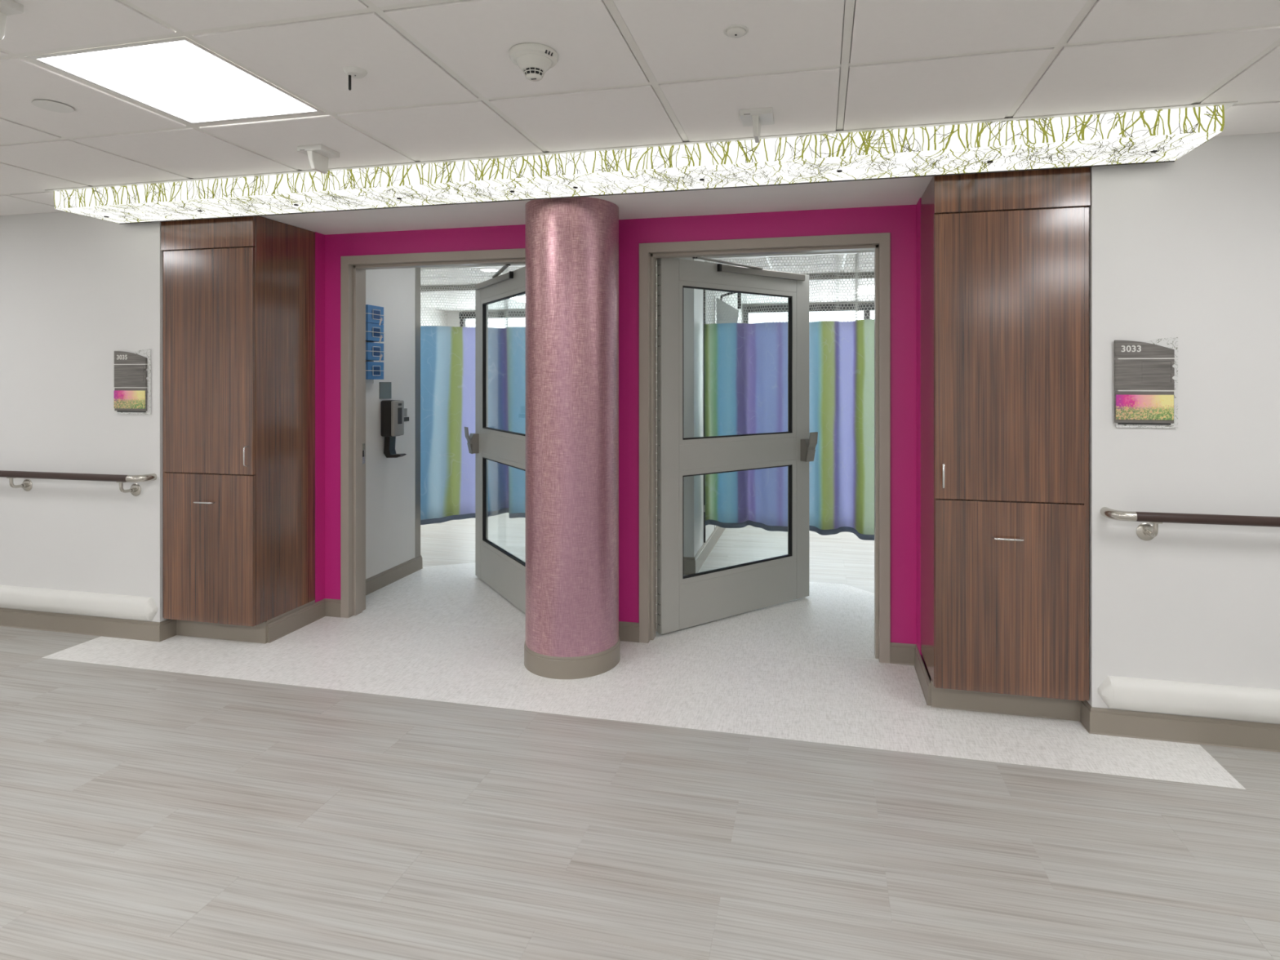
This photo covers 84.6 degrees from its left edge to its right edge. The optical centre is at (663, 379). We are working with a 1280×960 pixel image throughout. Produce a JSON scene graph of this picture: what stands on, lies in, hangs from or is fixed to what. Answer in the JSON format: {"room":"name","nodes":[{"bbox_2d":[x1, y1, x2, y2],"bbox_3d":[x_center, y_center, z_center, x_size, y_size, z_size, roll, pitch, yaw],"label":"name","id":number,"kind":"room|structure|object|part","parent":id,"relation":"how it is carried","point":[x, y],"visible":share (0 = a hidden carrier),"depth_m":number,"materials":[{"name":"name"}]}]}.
{"room":"hospital interior","nodes":[
{"label":"hospital interior","id":0,"kind":"room"},
{"bbox_2d":[0,211,168,622],"bbox_3d":[-4.222,0.206,4.617,3.018,2.520,0.713,0,0,13],"label":"wall","id":1,"kind":"structure","parent":0,"point":[76,291],"depth_m":4.07,"materials":[{"name":"paint"}]},
{"bbox_2d":[0,470,156,496],"bbox_3d":[-4.309,0.594,4.218,2.980,0.132,0.109,0,0,13],"label":"handrail","id":2,"kind":"object","parent":1,"relation":"attached to","point":[27,485],"visible":1,"depth_m":3.96,"materials":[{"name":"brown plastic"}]},
{"bbox_3d":[-3.762,0.600,4.097,0.040,0.074,0.095,0,0,13],"label":"bracket arm","id":3,"kind":"part","parent":2,"relation":"part of","materials":[{"name":"metal"}]},
{"bbox_3d":[-4.362,0.548,4.194,2.888,0.039,0.039,0,0,13],"label":"rail","id":4,"kind":"part","parent":2,"relation":"part of","materials":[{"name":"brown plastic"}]},
{"bbox_3d":[-2.996,0.600,3.927,0.040,0.074,0.095,0,0,13],"label":"bracket arm","id":5,"kind":"part","parent":2,"relation":"part of","materials":[{"name":"metal"}]},
{"bbox_2d":[0,584,157,620],"bbox_3d":[-4.305,1.290,4.248,2.995,0.128,0.043,0,0,13],"label":"guard","id":6,"kind":"object","parent":1,"relation":"attached to","point":[108,605],"visible":1,"depth_m":4.02,"materials":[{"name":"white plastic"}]},
{"bbox_2d":[0,607,176,641],"bbox_3d":[-4.281,1.414,4.311,3.034,0.104,0.121,0,0,13],"label":"baseboard","id":7,"kind":"structure","parent":1,"relation":"attached to","point":[135,629],"depth_m":4.04,"materials":[{"name":"beige rubber"}]},
{"bbox_2d":[114,348,151,414],"bbox_3d":[-2.999,0.013,3.968,0.236,0.370,0.020,0,0,13],"label":"room sign","id":8,"kind":"object","parent":1,"relation":"attached to","point":[132,371],"visible":1,"depth_m":3.96,"materials":[{"name":"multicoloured plastic"}]},
{"bbox_2d":[114,390,145,408],"bbox_3d":[-3.010,0.114,3.962,0.213,0.101,0.004,0,0,13],"label":"flower picture","id":9,"kind":"object","parent":8,"relation":"attached to","point":[123,399],"depth_m":3.96},
{"bbox_3d":[-3.008,0.113,3.969,0.218,0.129,0.010,0,0,13],"label":"picture plate","id":10,"kind":"part","parent":8,"relation":"part of","materials":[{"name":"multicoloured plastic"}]},
{"bbox_3d":[-3.008,-0.124,3.968,0.218,0.074,0.012,0,0,13],"label":"number plate","id":11,"kind":"part","parent":8,"relation":"part of","materials":[{"name":"grey plastic"}]},
{"bbox_3d":[-3.008,-0.019,3.968,0.218,0.127,0.012,0,0,13],"label":"insert plate","id":12,"kind":"part","parent":8,"relation":"part of","materials":[{"name":"grey wood"}]},
{"bbox_2d":[315,231,324,602],"bbox_3d":[-2.162,0.283,4.339,0.100,2.365,0.084,0,0,13],"label":"wall","id":13,"kind":"structure","parent":0,"point":[319,237],"depth_m":4.32,"materials":[{"name":"paint"}]},
{"bbox_2d":[365,267,416,578],"bbox_3d":[-2.906,0.206,5.179,1.883,2.520,0.955,0,0,13],"label":"wall","id":14,"kind":"structure","parent":0,"point":[390,482],"depth_m":5.10,"materials":[{"name":"paint"}]},
{"bbox_2d":[365,309,385,382],"bbox_3d":[-1.985,-0.239,4.773,0.088,0.530,0.194,0,0,13],"label":"rack","id":15,"kind":"object","parent":14,"relation":"attached to","point":[375,309],"visible":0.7,"depth_m":4.77,"materials":[{"name":"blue plastic"}]},
{"bbox_2d":[365,361,383,379],"bbox_3d":[-1.986,-0.059,4.773,0.078,0.118,0.176,0,0,13],"label":"glove box","id":16,"kind":"object","parent":15,"relation":"in","point":[371,366],"visible":0.81,"depth_m":4.75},
{"bbox_2d":[365,342,383,362],"bbox_3d":[-1.986,-0.182,4.773,0.079,0.132,0.176,0,0,13],"label":"glove box","id":17,"kind":"object","parent":15,"relation":"in","point":[370,355],"visible":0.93,"depth_m":4.75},
{"bbox_2d":[365,322,383,343],"bbox_3d":[-1.986,-0.312,4.773,0.079,0.132,0.176,0,0,13],"label":"glove box","id":18,"kind":"object","parent":15,"relation":"in","point":[369,326],"visible":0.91,"depth_m":4.75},
{"bbox_2d":[365,304,383,325],"bbox_3d":[-1.986,-0.432,4.773,0.079,0.132,0.176,0,0,13],"label":"glove box","id":19,"kind":"object","parent":15,"relation":"in","point":[369,308],"visible":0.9,"depth_m":4.75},
{"bbox_2d":[379,382,391,399],"bbox_3d":[-1.979,0.079,5.002,0.004,0.119,0.140,0,0,13],"label":"steel plate","id":20,"kind":"object","parent":14,"relation":"attached to","point":[384,387],"visible":1,"depth_m":4.99,"materials":[{"name":"silver metal"}]},
{"bbox_2d":[381,400,406,457],"bbox_3d":[-1.908,0.351,4.986,0.150,0.406,0.126,0,0,13],"label":"soap dispenser","id":21,"kind":"object","parent":14,"relation":"attached to","point":[392,411],"visible":1,"depth_m":4.94,"materials":[{"name":"plastic"}]},
{"bbox_2d":[383,436,406,457],"bbox_3d":[-1.902,0.475,4.985,0.138,0.158,0.070,0,0,13],"label":"drip tray","id":22,"kind":"object","parent":21,"relation":"on","point":[389,451],"depth_m":4.96,"materials":[{"name":"plastic"}]},
{"bbox_2d":[365,555,422,595],"bbox_3d":[-2.211,1.414,5.044,0.499,0.104,0.951,0,0,13],"label":"baseboard","id":23,"kind":"structure","parent":14,"relation":"attached to","point":[381,580],"depth_m":5.08,"materials":[{"name":"beige rubber"}]},
{"bbox_2d":[404,408,408,421],"bbox_3d":[-1.920,0.264,5.209,0.030,0.095,0.080,0,0,13],"label":"wall bracket","id":24,"kind":"object","parent":14,"relation":"attached to","point":[406,419],"visible":0.5,"depth_m":5.21,"materials":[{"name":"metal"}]},
{"bbox_3d":[-1.926,0.246,5.210,0.018,0.060,0.060,0,0,13],"label":"plate","id":25,"kind":"part","parent":24,"relation":"part of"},
{"bbox_2d":[415,267,420,556],"bbox_3d":[-1.911,0.195,5.413,0.046,2.333,0.072,0,0,13],"label":"trim","id":26,"kind":"structure","parent":14,"relation":"attached to","point":[417,269],"depth_m":5.40,"materials":[{"name":"metal"}]},
{"bbox_2d":[420,306,447,326],"bbox_3d":[-3.501,0.206,7.306,0.200,2.520,4.850,0,0,13],"label":"wall","id":27,"kind":"structure","parent":0,"point":[433,311],"depth_m":9.13,"materials":[{"name":"paint"}]},
{"bbox_2d":[324,204,916,644],"bbox_3d":[-0.396,0.206,4.001,4.718,2.520,0.020,0,0,13],"label":"wall","id":28,"kind":"structure","parent":0,"point":[900,221],"depth_m":3.93,"materials":[{"name":"paint"}]},
{"bbox_2d":[266,598,340,643],"bbox_3d":[-2.094,1.414,4.127,0.124,0.104,0.468,0,0,13],"label":"baseboard","id":29,"kind":"structure","parent":28,"relation":"attached to","point":[276,629],"depth_m":4.16,"materials":[{"name":"beige rubber"}]},
{"bbox_2d":[340,248,525,617],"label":"door","id":30,"kind":"structure","parent":28,"relation":"in","point":[502,571],"depth_m":4.40,"materials":[{"name":"beige paint"}]},
{"bbox_3d":[-1.903,0.471,4.454,0.003,0.130,0.037,0,0,13],"label":"strike plate","id":31,"kind":"part","parent":30,"relation":"part of","materials":[{"name":"metal"}]},
{"bbox_3d":[-1.425,0.446,5.144,0.045,0.196,0.071,0,0,-32],"label":"paddle handle","id":32,"kind":"part","parent":30,"relation":"part of","materials":[{"name":"metal"}]},
{"bbox_3d":[-1.179,-0.674,4.849,0.022,0.040,0.726,0,0,-32],"label":"closer rail","id":33,"kind":"part","parent":30,"relation":"part of","materials":[{"name":"metal"}]},
{"bbox_3d":[-1.048,-0.696,4.523,0.026,0.016,0.658,0,0,-21],"label":"closer arm","id":34,"kind":"part","parent":30,"relation":"part of","materials":[{"name":"metal"}]},
{"bbox_3d":[-1.055,-0.638,4.714,0.044,0.125,0.975,0,0,-32],"label":"rail","id":35,"kind":"part","parent":30,"relation":"part of","materials":[{"name":"grey metal"}]},
{"bbox_3d":[-1.055,0.456,4.714,0.044,0.148,0.975,0,0,-32],"label":"rail","id":36,"kind":"part","parent":30,"relation":"part of","materials":[{"name":"grey metal"}]},
{"bbox_3d":[-1.055,1.325,4.714,0.044,0.258,0.975,0,0,-32],"label":"rail","id":37,"kind":"part","parent":30,"relation":"part of","materials":[{"name":"grey metal"}]},
{"bbox_2d":[618,621,639,642],"bbox_3d":[-0.408,1.414,3.985,0.562,0.104,0.016,0,0,13],"label":"baseboard","id":38,"kind":"structure","parent":28,"relation":"attached to","point":[628,631],"depth_m":3.93,"materials":[{"name":"beige rubber"}]},
{"bbox_2d":[639,232,890,662],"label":"door","id":39,"kind":"structure","parent":28,"relation":"in","point":[682,602],"depth_m":4.05,"materials":[{"name":"beige paint"}]},
{"bbox_3d":[0.395,-0.696,4.210,0.026,0.016,0.654,0,0,43],"label":"closer arm","id":40,"kind":"part","parent":39,"relation":"part of","materials":[{"name":"metal"}]},
{"bbox_3d":[0.473,-0.638,4.382,0.975,0.125,0.044,0,0,-36],"label":"rail","id":41,"kind":"part","parent":39,"relation":"part of","materials":[{"name":"grey metal"}]},
{"bbox_3d":[0.473,0.456,4.382,0.975,0.148,0.044,0,0,-36],"label":"rail","id":42,"kind":"part","parent":39,"relation":"part of","materials":[{"name":"grey metal"}]},
{"bbox_3d":[0.473,1.325,4.382,0.975,0.258,0.044,0,0,-36],"label":"rail","id":43,"kind":"part","parent":39,"relation":"part of","materials":[{"name":"grey metal"}]},
{"bbox_3d":[0.639,-0.674,4.461,0.726,0.040,0.022,0,0,-36],"label":"closer rail","id":44,"kind":"part","parent":39,"relation":"part of","materials":[{"name":"metal"}]},
{"bbox_3d":[0.978,0.446,4.641,0.071,0.196,0.045,0,0,-36],"label":"paddle handle","id":45,"kind":"part","parent":39,"relation":"part of","materials":[{"name":"metal"}]},
{"bbox_2d":[0,512,1279,959],"bbox_3d":[-0.666,1.496,2.273,10.975,0.061,13.450,0,0,13],"label":"floor","id":46,"kind":"structure","parent":0,"point":[353,788],"depth_m":2.43,"materials":[{"name":"grey laminate"}]},
{"bbox_2d":[160,216,315,643],"bbox_3d":[-2.476,0.284,4.098,0.608,2.363,0.519,0,0,13],"label":"tall cabinet","id":47,"kind":"object","parent":46,"relation":"on","point":[239,292],"visible":0.93,"depth_m":3.90,"materials":[{"name":"brown wood"}]},
{"bbox_3d":[-2.524,0.676,3.861,0.124,0.009,0.034,0,0,13],"label":"handle","id":48,"kind":"part","parent":47,"relation":"part of","materials":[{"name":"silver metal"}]},
{"bbox_3d":[-2.522,-0.810,3.888,0.608,0.173,0.019,0,0,13],"label":"panel","id":49,"kind":"part","parent":47,"relation":"part of","materials":[{"name":"brown wood"}]},
{"bbox_3d":[-2.514,0.933,3.886,0.589,0.818,0.019,0,0,13],"label":"door","id":50,"kind":"part","parent":47,"relation":"part of","materials":[{"name":"brown wood"}]},
{"bbox_3d":[-2.514,-0.100,3.886,0.589,1.237,0.019,0,0,13],"label":"door","id":51,"kind":"part","parent":47,"relation":"part of","materials":[{"name":"brown wood"}]},
{"bbox_3d":[-2.504,1.407,3.971,0.608,0.118,0.014,0,0,13],"label":"trim","id":52,"kind":"part","parent":47,"relation":"part of","materials":[{"name":"beige rubber"}]},
{"bbox_3d":[-2.259,0.416,3.802,0.009,0.114,0.034,0,0,13],"label":"handle","id":53,"kind":"part","parent":47,"relation":"part of","materials":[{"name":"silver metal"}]},
{"bbox_2d":[524,196,620,679],"bbox_3d":[-0.477,0.283,3.684,0.499,2.366,0.499,0,0,13],"label":"column","id":54,"kind":"structure","parent":46,"relation":"on","point":[572,243],"depth_m":3.47,"materials":[{"name":"pink"}]},
{"bbox_3d":[-0.477,1.413,3.684,0.499,0.106,0.499,0,0,13],"label":"trim","id":55,"kind":"part","parent":54,"relation":"part of","materials":[{"name":"beige rubber"}]},
{"bbox_2d":[920,167,1090,721],"bbox_3d":[1.521,0.284,3.185,0.613,2.363,0.466,0,0,13],"label":"tall cabinet","id":56,"kind":"object","parent":46,"relation":"on","point":[1005,255],"visible":0.94,"depth_m":3.00,"materials":[{"name":"brown wood"}]},
{"bbox_3d":[1.207,0.416,3.033,0.009,0.114,0.034,0,0,13],"label":"handle","id":57,"kind":"part","parent":56,"relation":"part of","materials":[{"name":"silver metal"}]},
{"bbox_3d":[1.499,1.407,3.084,0.613,0.118,0.014,0,0,13],"label":"trim","id":58,"kind":"part","parent":56,"relation":"part of","materials":[{"name":"beige rubber"}]},
{"bbox_3d":[1.461,0.676,2.977,0.124,0.009,0.034,0,0,13],"label":"handle","id":59,"kind":"part","parent":56,"relation":"part of","materials":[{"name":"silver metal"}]},
{"bbox_3d":[1.470,0.933,3.002,0.587,0.818,0.019,0,0,13],"label":"door","id":60,"kind":"part","parent":56,"relation":"part of","materials":[{"name":"brown wood"}]},
{"bbox_3d":[1.470,-0.100,3.002,0.587,1.237,0.019,0,0,13],"label":"door","id":61,"kind":"part","parent":56,"relation":"part of","materials":[{"name":"brown wood"}]},
{"bbox_3d":[1.480,-0.810,3.000,0.613,0.173,0.019,0,0,13],"label":"panel","id":62,"kind":"part","parent":56,"relation":"part of","materials":[{"name":"brown wood"}]},
{"bbox_2d":[0,0,1279,285],"bbox_3d":[-0.665,-1.053,2.273,10.997,0.162,13.450,0,0,13],"label":"ceiling","id":63,"kind":"structure","parent":0,"point":[442,82],"depth_m":2.24,"materials":[{"name":"white tile"}]},
{"bbox_2d":[0,0,23,39],"bbox_3d":[-1.730,-0.927,1.782,0.116,0.090,0.116,0,0,13],"label":"dome light","id":64,"kind":"object","parent":63,"relation":"attached to","point":[7,7],"visible":1,"depth_m":1.82,"materials":[{"name":"white plastic"}]},
{"bbox_3d":[-1.733,-0.916,1.783,0.026,0.069,0.104,0,0,13],"label":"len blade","id":65,"kind":"part","parent":64,"relation":"part of","materials":[{"name":"white plastic"}]},
{"bbox_3d":[-1.730,-0.961,1.782,0.116,0.022,0.116,0,0,13],"label":"plate","id":66,"kind":"part","parent":64,"relation":"part of","materials":[{"name":"white plastic"}]},
{"bbox_2d":[31,99,74,112],"bbox_3d":[-2.164,-0.969,2.493,0.116,0.006,0.116,0,0,13],"label":"cover plate","id":67,"kind":"object","parent":63,"relation":"attached to","point":[49,105],"visible":1,"depth_m":2.49,"materials":[{"name":"white plastic"}]},
{"bbox_2d":[25,35,324,124],"bbox_3d":[-1.585,-0.984,2.349,0.582,0.016,0.582,0,0,13],"label":"recessed light","id":68,"kind":"object","parent":63,"relation":"in","point":[179,77],"visible":0.8,"depth_m":2.30,"materials":[{"name":"white plastic"}]},
{"bbox_2d":[297,144,339,173],"bbox_3d":[-1.458,-0.927,2.971,0.116,0.090,0.116,0,0,13],"label":"dome light","id":69,"kind":"object","parent":63,"relation":"attached to","point":[318,155],"visible":1,"depth_m":2.95,"materials":[{"name":"white plastic"}]},
{"bbox_3d":[-1.460,-0.916,2.972,0.026,0.069,0.104,0,0,13],"label":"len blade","id":70,"kind":"part","parent":69,"relation":"part of","materials":[{"name":"white plastic"}]},
{"bbox_3d":[-1.457,-0.961,2.971,0.116,0.022,0.116,0,0,13],"label":"plate","id":71,"kind":"part","parent":69,"relation":"part of","materials":[{"name":"white plastic"}]},
{"bbox_2d":[342,66,367,90],"bbox_3d":[-0.971,-0.942,2.216,0.072,0.060,0.072,0,0,13],"label":"antenna","id":72,"kind":"object","parent":63,"relation":"attached to","point":[353,72],"visible":1,"depth_m":2.20,"materials":[{"name":"white plastic"}]},
{"bbox_3d":[-0.989,-0.936,2.216,0.008,0.048,0.008,0,0,13],"label":"antenna rod","id":73,"kind":"part","parent":72,"relation":"part of","materials":[{"name":"black plastic"}]},
{"bbox_2d":[420,263,525,524],"bbox_3d":[-1.341,0.097,5.895,1.874,2.138,0.510,0,0,-1],"label":"privacy curtain","id":74,"kind":"object","parent":63,"relation":"hanging from","point":[447,353],"visible":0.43,"depth_m":5.88,"materials":[{"name":"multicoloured fabric"}]},
{"bbox_2d":[480,268,498,271],"bbox_3d":[-1.546,-0.970,6.251,0.176,0.004,0.176,0,0,13],"label":"recessed light","id":75,"kind":"object","parent":63,"relation":"in","point":[483,269],"visible":0.62,"depth_m":6.22,"materials":[{"name":"white plastic"}]},
{"bbox_2d":[508,42,558,81],"bbox_3d":[-0.387,-0.934,2.099,0.146,0.076,0.146,0,0,13],"label":"smoke detector","id":76,"kind":"object","parent":63,"relation":"attached to","point":[534,60],"visible":1,"depth_m":2.06,"materials":[{"name":"white plastic"}]},
{"bbox_2d":[523,66,544,78],"bbox_3d":[-0.387,-0.911,2.099,0.063,0.020,0.063,0,0,-32],"label":"vent","id":77,"kind":"object","parent":76,"relation":"attached to","point":[531,72],"depth_m":2.08,"materials":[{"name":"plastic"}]},
{"bbox_2d":[261,176,933,235],"bbox_3d":[-0.464,-0.977,3.698,4.718,0.155,0.610,0,0,13],"label":"soffit","id":78,"kind":"structure","parent":63,"relation":"attached to","point":[899,191],"depth_m":3.65,"materials":[{"name":"paint"}]},
{"bbox_2d":[44,101,1238,224],"bbox_3d":[-0.542,-0.922,3.208,5.302,0.099,0.370,0,0,13],"label":"light panel","id":79,"kind":"object","parent":63,"relation":"attached to","point":[1156,135],"visible":1,"depth_m":2.97,"materials":[{"name":"white plastic"}]},
{"bbox_2d":[62,136,1212,222],"bbox_3d":[-0.541,-0.876,3.214,5.234,0.001,0.345,0,0,13],"label":"print","id":80,"kind":"object","parent":79,"relation":"on","point":[1068,152],"depth_m":3.06,"materials":[{"name":"multicoloured"}]},
{"bbox_2d":[420,266,874,311],"bbox_3d":[0.235,-1.005,7.758,6.900,0.178,1.990,0,0,13],"label":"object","id":81,"kind":"structure","parent":63,"relation":"attached to","point":[427,293],"depth_m":7.87,"materials":[{"name":"paint"}]},
{"bbox_2d":[510,295,525,302],"bbox_3d":[-1.208,-0.911,7.950,1.000,0.011,0.600,0,0,13],"label":"panel light","id":82,"kind":"object","parent":81,"relation":"attached to","point":[515,297],"visible":0.07,"depth_m":7.94,"materials":[{"name":"white"}]},
{"bbox_2d":[857,286,874,294],"bbox_3d":[2.502,-0.911,7.127,1.000,0.011,0.600,0,0,13],"label":"panel light","id":83,"kind":"object","parent":81,"relation":"attached to","point":[867,287],"visible":0.07,"depth_m":7.21,"materials":[{"name":"white"}]},
{"bbox_2d":[716,292,741,323],"bbox_3d":[0.590,-0.693,6.318,0.216,0.558,0.072,0,0,13],"label":"curtain mesh","id":84,"kind":"object","parent":63,"relation":"attached to","point":[723,310],"visible":0.38,"depth_m":6.29,"materials":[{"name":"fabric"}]},
{"bbox_3d":[0.597,-0.802,6.332,0.208,0.340,0.032,0,0,20],"label":"arm","id":85,"kind":"part","parent":84,"relation":"part of","materials":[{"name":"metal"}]},
{"bbox_2d":[723,24,748,38],"bbox_3d":[0.202,-0.966,1.960,0.070,0.013,0.070,0,0,13],"label":"ceiling sensor","id":86,"kind":"object","parent":63,"relation":"attached to","point":[734,31],"visible":1,"depth_m":1.95,"materials":[{"name":"white plastic"}]},
{"bbox_2d":[739,106,773,142],"bbox_3d":[0.344,-0.927,2.576,0.116,0.090,0.116,0,0,13],"label":"dome light","id":87,"kind":"object","parent":63,"relation":"attached to","point":[756,117],"visible":1,"depth_m":2.54,"materials":[{"name":"white plastic"}]},
{"bbox_3d":[0.341,-0.916,2.577,0.026,0.069,0.104,0,0,13],"label":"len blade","id":88,"kind":"part","parent":87,"relation":"part of","materials":[{"name":"white plastic"}]},
{"bbox_3d":[0.344,-0.961,2.577,0.116,0.022,0.116,0,0,13],"label":"plate","id":89,"kind":"part","parent":87,"relation":"part of","materials":[{"name":"white plastic"}]},
{"bbox_2d":[702,249,874,540],"bbox_3d":[1.184,0.097,5.326,1.831,2.138,0.267,0,0,17],"label":"privacy curtain","id":90,"kind":"object","parent":63,"relation":"hanging from","point":[746,364],"visible":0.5,"depth_m":5.38,"materials":[{"name":"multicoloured fabric"}]},
{"bbox_2d":[447,301,874,327],"bbox_3d":[0.446,0.206,8.823,7.250,2.520,0.180,0,0,13],"label":"wall window","id":91,"kind":"structure","parent":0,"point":[451,312],"depth_m":9.32,"materials":[{"name":"paint"}]},
{"bbox_2d":[458,311,525,327],"bbox_3d":[-1.282,-0.139,9.114,2.950,1.510,0.080,0,0,13],"label":"window","id":92,"kind":"structure","parent":91,"relation":"attached to","point":[499,313],"depth_m":9.29,"materials":[{"name":"metal"}]},
{"bbox_2d":[743,302,874,323],"bbox_3d":[2.305,-0.139,8.318,2.700,1.510,0.080,0,0,13],"label":"window","id":93,"kind":"structure","parent":91,"relation":"attached to","point":[868,305],"depth_m":8.38,"materials":[{"name":"metal"}]},
{"bbox_2d":[655,257,742,577],"bbox_3d":[0.268,0.206,6.470,0.442,2.520,4.850,0,0,13],"label":"wall partition","id":94,"kind":"structure","parent":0,"point":[693,299],"depth_m":5.29,"materials":[{"name":"paint"}]},
{"bbox_2d":[420,271,874,291],"bbox_3d":[0.018,-0.945,6.781,6.900,0.050,0.012,0,0,13],"label":"trim","id":95,"kind":"structure","parent":94,"relation":"attached to","point":[834,276],"depth_m":6.47,"materials":[{"name":"white metal"}]},
{"bbox_2d":[683,525,725,574],"bbox_3d":[0.486,1.401,6.951,0.260,0.130,3.418,0,0,13],"label":"baseboard","id":96,"kind":"structure","parent":94,"relation":"attached to","point":[691,565],"depth_m":5.56,"materials":[{"name":"beige rubber"}]},
{"bbox_2d":[703,289,714,542],"bbox_3d":[0.389,0.296,5.962,0.014,2.060,0.520,0,0,13],"label":"panel","id":97,"kind":"object","parent":94,"relation":"attached to","point":[708,529],"visible":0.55,"depth_m":5.78,"materials":[{"name":"paint"}]},
{"bbox_2d":[916,197,926,669],"bbox_3d":[1.335,0.283,3.536,0.102,2.365,0.137,0,0,13],"label":"wall","id":98,"kind":"structure","parent":0,"point":[918,204],"depth_m":3.52,"materials":[{"name":"paint"}]},
{"bbox_2d":[889,642,930,705],"bbox_3d":[1.187,1.414,3.400,0.133,0.104,0.468,0,0,13],"label":"baseboard","id":99,"kind":"structure","parent":98,"relation":"attached to","point":[908,654],"depth_m":3.61,"materials":[{"name":"beige rubber"}]},
{"bbox_2d":[1086,132,1279,724],"bbox_3d":[3.439,0.206,2.918,3.239,2.520,0.713,0,0,13],"label":"wall","id":100,"kind":"structure","parent":0,"point":[1187,248],"depth_m":2.84,"materials":[{"name":"paint"}]},
{"bbox_2d":[1114,337,1177,428],"bbox_3d":[1.969,0.013,2.866,0.231,0.370,0.020,0,0,13],"label":"room sign","id":101,"kind":"object","parent":100,"relation":"attached to","point":[1146,373],"visible":1,"depth_m":2.86,"materials":[{"name":"grey plastic"}]},
{"bbox_3d":[1.960,0.113,2.868,0.214,0.129,0.010,0,0,13],"label":"picture plate","id":102,"kind":"part","parent":101,"relation":"part of","materials":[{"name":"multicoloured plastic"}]},
{"bbox_3d":[1.960,-0.124,2.866,0.214,0.074,0.012,0,0,13],"label":"number plate","id":103,"kind":"part","parent":101,"relation":"part of","materials":[{"name":"grey plastic"}]},
{"bbox_3d":[1.960,-0.019,2.866,0.214,0.127,0.012,0,0,13],"label":"insert plate","id":104,"kind":"part","parent":101,"relation":"part of","materials":[{"name":"grey wood"}]},
{"bbox_2d":[1115,395,1173,420],"bbox_3d":[1.958,0.114,2.861,0.209,0.101,0.004,0,0,13],"label":"flower picture","id":105,"kind":"object","parent":101,"relation":"attached to","point":[1128,407],"depth_m":2.86},
{"bbox_2d":[1080,700,1279,752],"bbox_3d":[3.363,1.414,2.615,3.255,0.104,0.121,0,0,13],"label":"baseboard","id":106,"kind":"structure","parent":100,"relation":"attached to","point":[1254,735],"depth_m":2.84,"materials":[{"name":"beige rubber"}]},
{"bbox_2d":[1097,675,1279,723],"bbox_3d":[3.363,1.290,2.548,3.207,0.128,0.043,0,0,13],"label":"guard","id":107,"kind":"object","parent":100,"relation":"attached to","point":[1213,700],"visible":1,"depth_m":2.81,"materials":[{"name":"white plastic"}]},
{"bbox_2d":[1100,506,1279,540],"bbox_3d":[3.355,0.594,2.518,3.189,0.132,0.109,0,0,13],"label":"handrail","id":108,"kind":"object","parent":100,"relation":"attached to","point":[1144,531],"visible":1,"depth_m":2.77,"materials":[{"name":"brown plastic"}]},
{"bbox_3d":[1.964,0.600,2.828,0.040,0.074,0.095,0,0,13],"label":"bracket arm","id":109,"kind":"part","parent":108,"relation":"part of","materials":[{"name":"metal"}]},
{"bbox_3d":[3.394,0.548,2.474,3.093,0.039,0.039,0,0,13],"label":"rail","id":110,"kind":"part","parent":108,"relation":"part of","materials":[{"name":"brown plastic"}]}
]}

